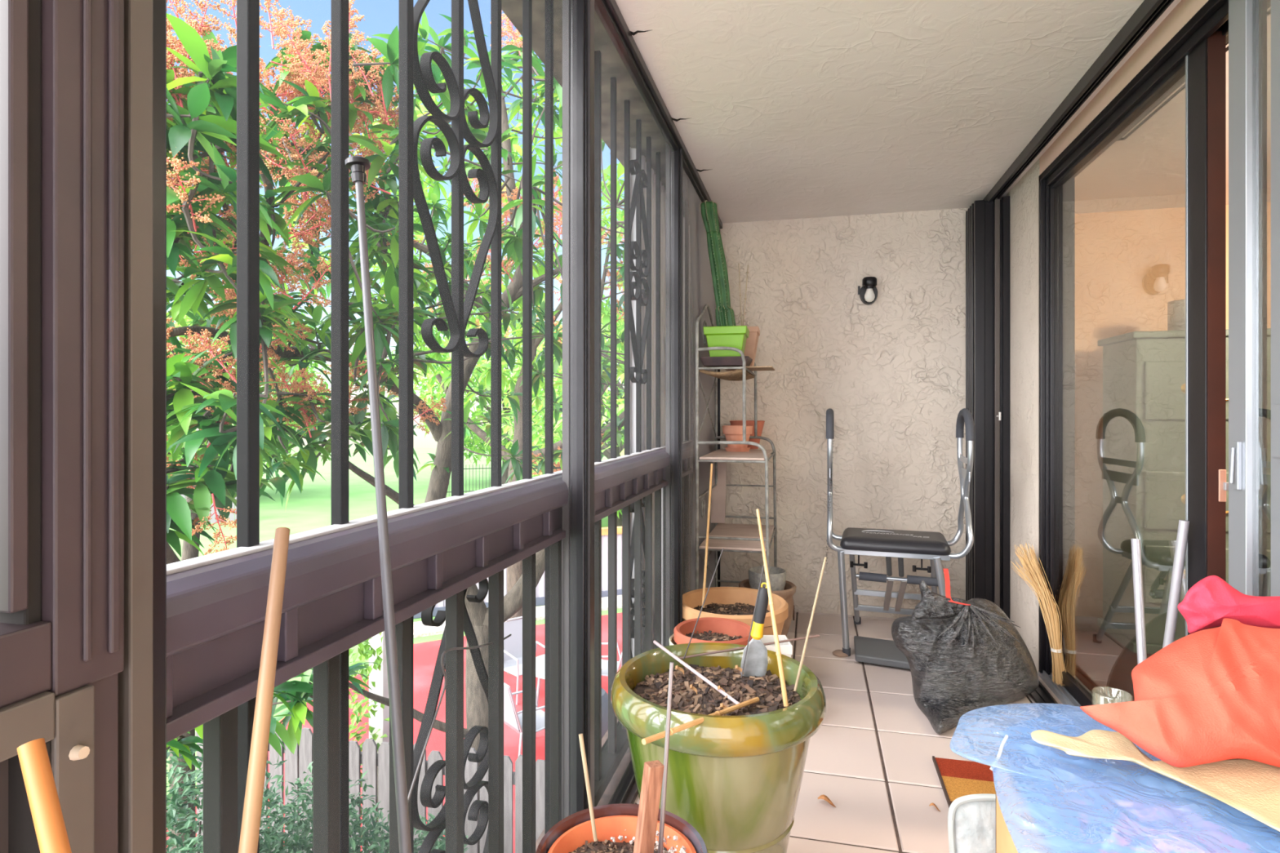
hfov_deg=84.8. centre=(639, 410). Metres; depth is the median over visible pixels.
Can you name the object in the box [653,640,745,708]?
stick
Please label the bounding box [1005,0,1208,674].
wall
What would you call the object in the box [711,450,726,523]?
plank
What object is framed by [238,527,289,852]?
wooden stick
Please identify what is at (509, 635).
vine
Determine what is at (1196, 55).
door
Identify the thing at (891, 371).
wall
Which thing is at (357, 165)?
pole
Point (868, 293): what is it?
wall lamp
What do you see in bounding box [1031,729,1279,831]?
folded cloth
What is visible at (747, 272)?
stake
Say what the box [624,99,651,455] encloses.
window grille
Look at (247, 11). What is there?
bar
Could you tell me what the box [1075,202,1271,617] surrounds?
wall
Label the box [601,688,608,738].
gas grill
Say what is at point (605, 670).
patio chair
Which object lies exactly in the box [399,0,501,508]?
window grille
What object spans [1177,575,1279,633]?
cloth
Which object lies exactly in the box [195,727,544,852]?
picket fence
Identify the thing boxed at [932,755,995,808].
rug
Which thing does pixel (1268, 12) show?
track
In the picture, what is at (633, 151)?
window grille
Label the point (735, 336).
square planter
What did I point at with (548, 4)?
bar
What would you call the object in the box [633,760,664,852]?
wooden stake
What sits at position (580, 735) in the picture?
cane
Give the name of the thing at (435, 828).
window grille
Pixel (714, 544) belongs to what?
shelf
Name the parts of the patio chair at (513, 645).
sling seat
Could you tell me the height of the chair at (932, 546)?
1.259 m
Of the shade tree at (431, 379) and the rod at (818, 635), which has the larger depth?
the shade tree at (431, 379)
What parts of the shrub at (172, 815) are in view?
stem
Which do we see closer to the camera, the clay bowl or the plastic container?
the plastic container
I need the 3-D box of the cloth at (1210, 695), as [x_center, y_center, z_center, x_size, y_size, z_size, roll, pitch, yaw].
[1.077,0.501,1.244,0.586,0.196,0.231,0,0,-17]
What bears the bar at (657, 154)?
in the floor
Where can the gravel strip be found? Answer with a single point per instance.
(420, 630)
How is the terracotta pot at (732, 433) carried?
on the rack
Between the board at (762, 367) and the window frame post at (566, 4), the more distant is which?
the board at (762, 367)
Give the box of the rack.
[695,303,777,589]
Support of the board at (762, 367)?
on the rack
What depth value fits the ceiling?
2.67 m
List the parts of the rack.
post, post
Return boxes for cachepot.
[669,634,676,645]
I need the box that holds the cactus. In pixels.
[699,200,736,326]
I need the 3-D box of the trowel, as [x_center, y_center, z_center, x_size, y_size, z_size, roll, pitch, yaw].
[0.298,0.579,1.819,0.073,0.274,0.068,0,0,14]
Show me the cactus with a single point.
(725, 317)
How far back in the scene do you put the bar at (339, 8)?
1.05 m
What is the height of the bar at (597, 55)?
1.362 m
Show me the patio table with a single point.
(540, 660)
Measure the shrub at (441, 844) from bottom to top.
1.495 m
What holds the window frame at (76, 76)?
on the floor
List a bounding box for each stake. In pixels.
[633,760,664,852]
[683,548,724,659]
[737,262,742,325]
[740,565,764,678]
[742,264,748,325]
[793,556,826,691]
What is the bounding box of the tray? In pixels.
[699,355,752,367]
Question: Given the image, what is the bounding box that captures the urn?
[738,578,796,636]
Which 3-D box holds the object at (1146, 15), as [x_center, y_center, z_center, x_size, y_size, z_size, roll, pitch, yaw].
[1.280,-1.167,1.183,0.050,0.050,6.010,0,0,14]
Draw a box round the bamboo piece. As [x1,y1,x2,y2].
[641,697,759,744]
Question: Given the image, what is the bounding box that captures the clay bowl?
[673,617,752,645]
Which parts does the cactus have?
stem, stem, stem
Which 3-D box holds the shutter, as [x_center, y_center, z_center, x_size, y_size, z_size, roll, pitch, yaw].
[1.945,0.043,3.919,0.173,2.410,0.288,0,0,14]
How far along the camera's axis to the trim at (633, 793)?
2.25 m
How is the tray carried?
on the rack
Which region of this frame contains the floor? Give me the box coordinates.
[535,611,1153,852]
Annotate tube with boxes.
[1130,538,1146,664]
[1162,519,1189,648]
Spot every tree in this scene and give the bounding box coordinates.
[166,0,308,852]
[166,0,624,852]
[166,311,330,472]
[262,69,624,675]
[413,311,562,484]
[501,307,624,526]
[601,297,624,458]
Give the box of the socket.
[862,276,876,289]
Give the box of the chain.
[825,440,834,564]
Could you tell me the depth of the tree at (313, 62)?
3.85 m
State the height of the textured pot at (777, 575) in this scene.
0.195 m
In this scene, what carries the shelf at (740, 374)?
attached to the rack
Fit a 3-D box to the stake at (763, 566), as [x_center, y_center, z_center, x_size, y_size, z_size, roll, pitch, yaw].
[0.280,0.523,1.740,0.077,0.268,0.003,0,0,-33]
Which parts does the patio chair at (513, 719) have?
sling seat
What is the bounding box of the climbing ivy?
[348,631,389,822]
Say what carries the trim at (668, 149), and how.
on the floor
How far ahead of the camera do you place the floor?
2.63 m
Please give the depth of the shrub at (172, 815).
3.81 m
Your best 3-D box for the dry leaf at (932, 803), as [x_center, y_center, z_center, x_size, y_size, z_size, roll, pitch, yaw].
[0.920,1.238,2.186,0.014,0.016,0.033,0,0,-34]
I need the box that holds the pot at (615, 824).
[535,803,708,852]
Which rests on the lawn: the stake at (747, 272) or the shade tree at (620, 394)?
the shade tree at (620, 394)
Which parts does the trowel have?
blade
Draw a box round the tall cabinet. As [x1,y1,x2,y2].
[1097,328,1271,653]
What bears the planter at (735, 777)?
on the floor
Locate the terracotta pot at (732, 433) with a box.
[722,425,752,452]
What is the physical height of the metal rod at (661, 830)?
0.334 m
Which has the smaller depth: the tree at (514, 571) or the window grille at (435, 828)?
the window grille at (435, 828)
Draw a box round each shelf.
[698,535,769,551]
[699,368,754,381]
[699,448,772,460]
[708,523,773,538]
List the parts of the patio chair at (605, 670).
sling seat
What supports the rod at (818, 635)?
on the planter at (735, 777)
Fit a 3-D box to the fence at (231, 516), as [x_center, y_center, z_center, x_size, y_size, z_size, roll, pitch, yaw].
[-20.138,3.273,24.516,11.785,1.750,0.025,0,0,-17]
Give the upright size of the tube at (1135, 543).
0.826 m
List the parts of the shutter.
blade, blade, blade, blade, blade, lock post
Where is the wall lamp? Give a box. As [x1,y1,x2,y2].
[857,276,877,305]
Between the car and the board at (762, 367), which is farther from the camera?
the car
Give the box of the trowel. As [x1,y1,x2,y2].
[740,582,768,676]
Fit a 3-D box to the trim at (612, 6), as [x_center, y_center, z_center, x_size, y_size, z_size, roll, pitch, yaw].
[-0.218,-1.175,1.552,0.055,0.035,6.010,0,0,14]
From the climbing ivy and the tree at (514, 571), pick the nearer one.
the climbing ivy
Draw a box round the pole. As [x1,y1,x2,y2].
[345,155,411,852]
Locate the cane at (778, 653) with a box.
[755,509,788,706]
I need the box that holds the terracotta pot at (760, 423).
[729,420,764,448]
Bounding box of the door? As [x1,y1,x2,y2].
[1038,0,1279,712]
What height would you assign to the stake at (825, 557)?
0.299 m
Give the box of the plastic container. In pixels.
[947,793,995,852]
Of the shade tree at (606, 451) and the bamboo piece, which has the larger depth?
the shade tree at (606, 451)
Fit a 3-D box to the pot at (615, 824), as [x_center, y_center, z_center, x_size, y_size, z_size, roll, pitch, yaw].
[-0.032,1.012,1.233,0.306,0.472,0.306,0,0,14]
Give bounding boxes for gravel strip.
[413,595,622,638]
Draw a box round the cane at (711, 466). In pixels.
[702,463,712,607]
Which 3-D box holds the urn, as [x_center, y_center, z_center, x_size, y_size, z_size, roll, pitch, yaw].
[0.680,1.088,3.746,0.304,0.320,0.304,0,0,14]
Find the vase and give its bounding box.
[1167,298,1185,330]
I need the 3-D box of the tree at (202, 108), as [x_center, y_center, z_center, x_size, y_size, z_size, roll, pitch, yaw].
[-2.560,0.998,3.410,1.613,6.300,3.597,0,0,-28]
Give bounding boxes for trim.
[604,0,722,228]
[608,759,638,804]
[666,142,682,646]
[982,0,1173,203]
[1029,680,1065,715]
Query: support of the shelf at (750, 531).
attached to the rack
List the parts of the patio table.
leg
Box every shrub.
[166,744,307,852]
[259,761,389,852]
[348,810,470,852]
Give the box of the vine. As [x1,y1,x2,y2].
[407,634,511,802]
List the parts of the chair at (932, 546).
handle, leg, plate, pedal arm, seat, seat frame, pedal arm, leg, handle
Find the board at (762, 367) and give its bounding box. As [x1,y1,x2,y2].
[746,365,774,370]
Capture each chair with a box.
[503,616,544,704]
[503,682,544,755]
[601,642,622,676]
[826,408,974,669]
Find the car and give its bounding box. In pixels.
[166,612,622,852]
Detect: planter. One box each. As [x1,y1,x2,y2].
[610,642,826,852]
[702,325,749,356]
[724,326,759,370]
[760,635,792,657]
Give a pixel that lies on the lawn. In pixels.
(309, 509)
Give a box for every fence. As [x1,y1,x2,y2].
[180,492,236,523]
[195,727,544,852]
[447,463,509,496]
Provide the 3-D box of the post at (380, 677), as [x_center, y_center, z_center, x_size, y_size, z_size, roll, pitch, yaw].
[-2.258,2.873,6.100,0.140,2.550,0.140,0,0,14]
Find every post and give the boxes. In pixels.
[368,631,389,817]
[562,0,594,819]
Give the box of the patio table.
[535,654,604,703]
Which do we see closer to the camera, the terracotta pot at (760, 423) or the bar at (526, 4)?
the bar at (526, 4)
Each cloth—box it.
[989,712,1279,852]
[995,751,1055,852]
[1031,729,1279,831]
[1080,617,1279,767]
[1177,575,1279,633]
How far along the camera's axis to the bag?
2.86 m
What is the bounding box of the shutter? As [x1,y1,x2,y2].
[965,195,1009,618]
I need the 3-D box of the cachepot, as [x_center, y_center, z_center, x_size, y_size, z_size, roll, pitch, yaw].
[0.280,1.073,2.748,0.332,0.350,0.332,0,0,14]
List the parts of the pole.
knob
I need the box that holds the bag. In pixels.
[891,568,1039,733]
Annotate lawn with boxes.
[166,446,622,808]
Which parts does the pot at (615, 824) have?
pot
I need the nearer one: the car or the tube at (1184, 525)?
the tube at (1184, 525)
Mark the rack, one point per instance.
(742, 538)
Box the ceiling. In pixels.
[501,0,1271,225]
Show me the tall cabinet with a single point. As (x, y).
(1144, 372)
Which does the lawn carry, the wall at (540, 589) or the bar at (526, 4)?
the wall at (540, 589)
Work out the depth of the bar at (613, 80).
2.51 m
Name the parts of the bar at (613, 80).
foot rail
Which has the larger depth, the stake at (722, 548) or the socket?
the socket
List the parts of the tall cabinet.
handle, handle, handle, drawer, drawer, drawer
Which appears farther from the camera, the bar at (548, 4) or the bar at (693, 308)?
the bar at (693, 308)
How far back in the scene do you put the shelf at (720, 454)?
3.62 m
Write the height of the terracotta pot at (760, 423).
0.172 m
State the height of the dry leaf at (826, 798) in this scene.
0.020 m
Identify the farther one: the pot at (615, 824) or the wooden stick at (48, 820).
the pot at (615, 824)
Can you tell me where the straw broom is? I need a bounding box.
[1010,542,1066,686]
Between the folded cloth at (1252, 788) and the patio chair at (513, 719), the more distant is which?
the patio chair at (513, 719)
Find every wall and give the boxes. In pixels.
[413,526,622,618]
[689,207,969,617]
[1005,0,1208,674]
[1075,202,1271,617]
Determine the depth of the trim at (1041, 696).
2.99 m
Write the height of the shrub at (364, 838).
1.899 m
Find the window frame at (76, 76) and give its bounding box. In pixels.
[0,0,152,852]
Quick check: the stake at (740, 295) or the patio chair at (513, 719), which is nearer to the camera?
the stake at (740, 295)
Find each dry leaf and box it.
[817,795,835,807]
[928,802,940,811]
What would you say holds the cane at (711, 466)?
in the flower pot at (736, 603)
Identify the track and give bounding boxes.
[1117,4,1271,140]
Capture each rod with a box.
[657,662,674,852]
[674,634,819,660]
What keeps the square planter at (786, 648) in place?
on the floor
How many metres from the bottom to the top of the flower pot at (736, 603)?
0.385 m
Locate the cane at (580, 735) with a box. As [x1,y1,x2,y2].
[578,733,597,841]
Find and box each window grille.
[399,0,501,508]
[410,616,445,852]
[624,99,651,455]
[630,147,689,657]
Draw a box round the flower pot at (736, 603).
[682,586,788,635]
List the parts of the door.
latch plate, pull handle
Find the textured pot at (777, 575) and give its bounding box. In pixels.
[748,566,786,591]
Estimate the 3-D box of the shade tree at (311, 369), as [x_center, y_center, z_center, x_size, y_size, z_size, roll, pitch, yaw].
[-20.269,-0.366,32.829,11.008,9.051,11.011,0,0,21]
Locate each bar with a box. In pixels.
[236,0,259,547]
[330,0,348,524]
[522,0,532,479]
[544,0,553,474]
[594,50,601,462]
[610,76,616,458]
[655,151,660,448]
[682,191,696,441]
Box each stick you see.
[17,737,71,852]
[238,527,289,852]
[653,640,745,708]
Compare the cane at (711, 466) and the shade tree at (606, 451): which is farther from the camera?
the shade tree at (606, 451)
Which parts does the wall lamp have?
plate, bulb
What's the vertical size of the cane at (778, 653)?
0.438 m
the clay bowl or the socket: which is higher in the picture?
the socket
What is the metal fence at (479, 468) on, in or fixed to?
on the lawn
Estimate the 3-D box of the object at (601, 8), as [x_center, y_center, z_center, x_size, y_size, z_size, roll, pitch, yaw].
[0.005,0.028,2.478,0.035,2.440,1.285,0,0,14]

